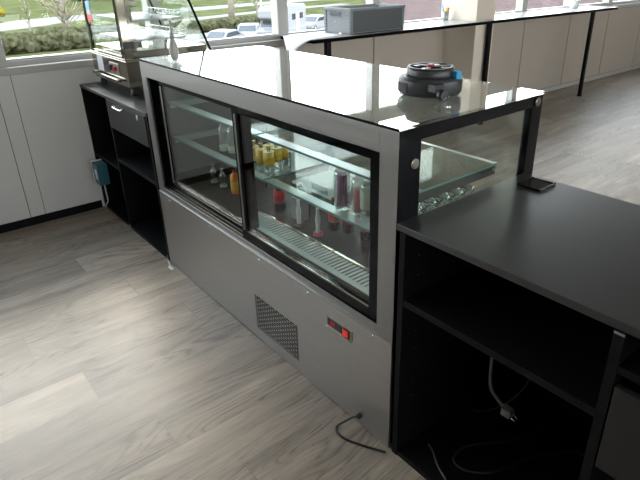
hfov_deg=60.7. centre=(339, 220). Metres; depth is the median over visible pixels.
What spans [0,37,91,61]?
window
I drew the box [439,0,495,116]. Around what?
wall column
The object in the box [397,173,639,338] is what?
countertop
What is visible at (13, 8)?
ground
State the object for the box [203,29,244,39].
parked car
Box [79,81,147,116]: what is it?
countertop
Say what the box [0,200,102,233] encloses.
baseboard
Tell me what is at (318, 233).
slim bottle
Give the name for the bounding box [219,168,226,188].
drink bottle
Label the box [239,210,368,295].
grille
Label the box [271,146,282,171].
drink bottle
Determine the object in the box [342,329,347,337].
switch
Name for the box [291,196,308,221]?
carton
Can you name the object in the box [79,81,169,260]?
storage cabinet
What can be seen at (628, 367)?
shelf
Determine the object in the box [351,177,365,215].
drink bottle
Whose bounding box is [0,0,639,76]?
sill
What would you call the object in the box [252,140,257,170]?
drink bottle
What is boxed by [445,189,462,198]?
glass goblet
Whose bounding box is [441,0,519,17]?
window
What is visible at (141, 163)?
shelf
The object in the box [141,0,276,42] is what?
window
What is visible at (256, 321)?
vent grille
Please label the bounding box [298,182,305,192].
drink bottle
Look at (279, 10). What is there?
window
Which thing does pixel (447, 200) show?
glass goblet
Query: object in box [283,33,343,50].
paper sheet
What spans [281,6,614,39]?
countertop
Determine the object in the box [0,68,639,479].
floor
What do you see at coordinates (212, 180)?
drink bottle
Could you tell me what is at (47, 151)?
wall
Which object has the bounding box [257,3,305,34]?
motorhome
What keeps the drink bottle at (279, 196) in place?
on the display case at (326, 304)
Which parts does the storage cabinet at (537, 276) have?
panel, panel, panel, drawer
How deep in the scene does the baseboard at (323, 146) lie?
7.55 m
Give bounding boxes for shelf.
[95,148,118,169]
[96,12,180,21]
[100,29,184,41]
[118,152,155,184]
[403,264,615,416]
[617,347,639,384]
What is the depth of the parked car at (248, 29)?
48.19 m
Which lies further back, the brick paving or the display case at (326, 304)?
the brick paving
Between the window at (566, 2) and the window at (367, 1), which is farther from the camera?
the window at (566, 2)
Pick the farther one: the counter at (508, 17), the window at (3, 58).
the counter at (508, 17)
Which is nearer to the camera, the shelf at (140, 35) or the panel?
the panel
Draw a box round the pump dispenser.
[160,17,178,59]
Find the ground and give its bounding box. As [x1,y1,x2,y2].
[0,0,364,57]
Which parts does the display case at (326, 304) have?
panel, sliding door, steel frame, panel, sliding door, glass, control panel, panel, power cord, frame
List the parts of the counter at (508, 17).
leg, leg, leg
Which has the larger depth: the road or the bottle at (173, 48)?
the road
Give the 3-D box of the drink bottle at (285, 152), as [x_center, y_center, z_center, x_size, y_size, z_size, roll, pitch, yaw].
[-0.255,-0.308,2.474,0.048,0.135,0.049,-20,31,-36]
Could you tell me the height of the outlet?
0.030 m
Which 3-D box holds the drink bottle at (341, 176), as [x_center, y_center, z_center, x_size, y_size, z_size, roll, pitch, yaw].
[0.008,-0.123,2.019,0.059,0.172,0.060,-20,31,-36]
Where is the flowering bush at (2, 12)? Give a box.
[0,6,4,16]
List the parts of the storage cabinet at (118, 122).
panel, drawer, panel, panel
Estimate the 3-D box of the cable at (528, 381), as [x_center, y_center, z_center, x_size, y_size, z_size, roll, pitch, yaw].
[0.540,0.485,1.833,0.235,0.516,0.022,21,33,39]
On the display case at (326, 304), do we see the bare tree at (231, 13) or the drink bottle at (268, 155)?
the drink bottle at (268, 155)
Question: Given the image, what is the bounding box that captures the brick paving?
[363,0,621,20]
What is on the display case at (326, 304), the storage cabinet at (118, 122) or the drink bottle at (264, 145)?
the drink bottle at (264, 145)
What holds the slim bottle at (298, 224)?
on the display case at (326, 304)
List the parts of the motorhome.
entry door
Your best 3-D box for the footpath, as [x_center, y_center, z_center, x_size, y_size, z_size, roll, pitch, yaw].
[-29.256,-22.620,64.048,100.438,0.050,27.712,-20,31,-36]
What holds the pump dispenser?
on the display case at (326, 304)
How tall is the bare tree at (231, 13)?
10.013 m
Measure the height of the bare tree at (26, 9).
4.571 m
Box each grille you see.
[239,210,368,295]
[254,294,298,358]
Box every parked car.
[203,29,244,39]
[237,23,259,35]
[306,15,323,29]
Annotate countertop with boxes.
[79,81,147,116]
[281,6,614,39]
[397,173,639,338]
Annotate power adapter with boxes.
[90,159,109,207]
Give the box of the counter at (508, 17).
[280,6,617,156]
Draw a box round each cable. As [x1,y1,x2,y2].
[428,443,446,479]
[453,413,584,474]
[465,379,529,411]
[488,357,517,422]
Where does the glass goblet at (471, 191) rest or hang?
on the display case at (326, 304)
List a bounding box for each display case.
[81,0,211,95]
[138,45,542,452]
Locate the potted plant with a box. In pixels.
[570,0,579,7]
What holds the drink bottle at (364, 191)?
on the display case at (326, 304)
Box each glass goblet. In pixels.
[418,199,435,209]
[418,205,421,214]
[432,194,449,204]
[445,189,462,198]
[457,184,474,198]
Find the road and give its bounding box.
[0,0,317,30]
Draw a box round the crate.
[323,3,404,34]
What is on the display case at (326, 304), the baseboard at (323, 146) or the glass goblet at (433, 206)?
the glass goblet at (433, 206)
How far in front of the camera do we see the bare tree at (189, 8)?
67.14 m
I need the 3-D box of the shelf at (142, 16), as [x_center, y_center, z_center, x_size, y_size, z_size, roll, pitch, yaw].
[-1.286,-1.294,3.469,0.320,0.012,0.588,-20,31,-36]
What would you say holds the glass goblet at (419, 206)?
on the display case at (326, 304)
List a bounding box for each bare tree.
[19,0,33,31]
[35,0,90,27]
[178,1,195,19]
[227,0,242,17]
[251,0,257,15]
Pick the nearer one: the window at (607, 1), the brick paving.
the window at (607, 1)
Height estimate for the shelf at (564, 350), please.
0.023 m
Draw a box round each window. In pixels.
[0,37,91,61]
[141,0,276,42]
[270,0,323,34]
[366,0,441,22]
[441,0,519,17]
[515,0,567,11]
[563,0,606,6]
[602,0,633,2]
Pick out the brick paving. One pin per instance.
(414, 9)
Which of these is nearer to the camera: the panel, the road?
the panel
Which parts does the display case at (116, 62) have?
corner post, service door, handle, control plate, corner post, wire rail, wire rail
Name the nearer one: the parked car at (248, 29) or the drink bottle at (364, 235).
the drink bottle at (364, 235)
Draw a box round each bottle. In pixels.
[169,38,178,59]
[210,164,217,184]
[218,126,228,151]
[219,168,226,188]
[227,120,234,154]
[230,169,238,193]
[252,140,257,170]
[255,143,267,173]
[263,141,273,168]
[263,145,274,175]
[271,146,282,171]
[273,188,285,211]
[281,138,289,167]
[294,200,303,227]
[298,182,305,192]
[313,207,322,236]
[328,197,339,230]
[334,168,349,210]
[342,199,353,233]
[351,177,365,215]
[359,210,369,240]
[360,179,369,222]
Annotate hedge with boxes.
[0,21,145,55]
[164,15,260,34]
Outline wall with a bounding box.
[0,6,639,224]
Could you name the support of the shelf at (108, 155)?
attached to the storage cabinet at (118, 122)
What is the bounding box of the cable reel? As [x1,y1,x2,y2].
[398,62,462,100]
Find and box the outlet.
[428,83,444,93]
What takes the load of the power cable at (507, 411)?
hanging from the storage cabinet at (537, 276)
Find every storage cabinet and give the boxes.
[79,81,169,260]
[392,173,639,479]
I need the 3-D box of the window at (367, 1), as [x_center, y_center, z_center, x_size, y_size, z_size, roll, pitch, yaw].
[0.696,-2.764,5.255,1.110,1.612,0.100,-20,31,-36]
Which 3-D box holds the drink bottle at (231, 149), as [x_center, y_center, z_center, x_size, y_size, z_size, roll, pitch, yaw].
[-0.525,-0.404,2.655,0.044,0.165,0.044,-20,31,-36]
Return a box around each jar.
[442,5,449,19]
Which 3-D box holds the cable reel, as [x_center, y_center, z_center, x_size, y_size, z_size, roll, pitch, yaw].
[0.324,-0.489,1.888,0.228,0.099,0.260,-20,31,-36]
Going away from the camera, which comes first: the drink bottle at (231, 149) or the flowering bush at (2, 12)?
the drink bottle at (231, 149)
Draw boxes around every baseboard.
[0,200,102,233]
[308,65,639,151]
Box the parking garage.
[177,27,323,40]
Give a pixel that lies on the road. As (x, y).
(18, 24)
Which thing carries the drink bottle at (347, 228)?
on the display case at (326, 304)
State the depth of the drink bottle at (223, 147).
2.70 m
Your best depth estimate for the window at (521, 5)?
6.71 m
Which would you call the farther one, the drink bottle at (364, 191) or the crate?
the crate
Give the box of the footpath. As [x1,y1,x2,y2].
[102,4,346,28]
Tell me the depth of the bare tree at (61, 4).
47.28 m
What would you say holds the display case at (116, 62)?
on the countertop
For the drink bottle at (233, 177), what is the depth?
2.76 m
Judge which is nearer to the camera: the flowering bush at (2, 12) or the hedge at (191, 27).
the hedge at (191, 27)
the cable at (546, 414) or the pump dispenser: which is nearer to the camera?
the cable at (546, 414)
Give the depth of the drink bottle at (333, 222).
2.36 m
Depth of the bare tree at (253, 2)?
70.53 m
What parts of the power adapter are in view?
cord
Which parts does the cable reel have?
spoke plate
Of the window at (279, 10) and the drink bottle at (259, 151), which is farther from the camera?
the window at (279, 10)
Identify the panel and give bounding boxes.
[290,150,334,199]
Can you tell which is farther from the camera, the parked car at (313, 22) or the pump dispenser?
the parked car at (313, 22)
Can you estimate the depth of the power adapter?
3.76 m
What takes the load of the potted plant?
on the counter at (508, 17)
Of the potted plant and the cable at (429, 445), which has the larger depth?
the potted plant
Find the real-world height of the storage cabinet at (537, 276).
0.907 m

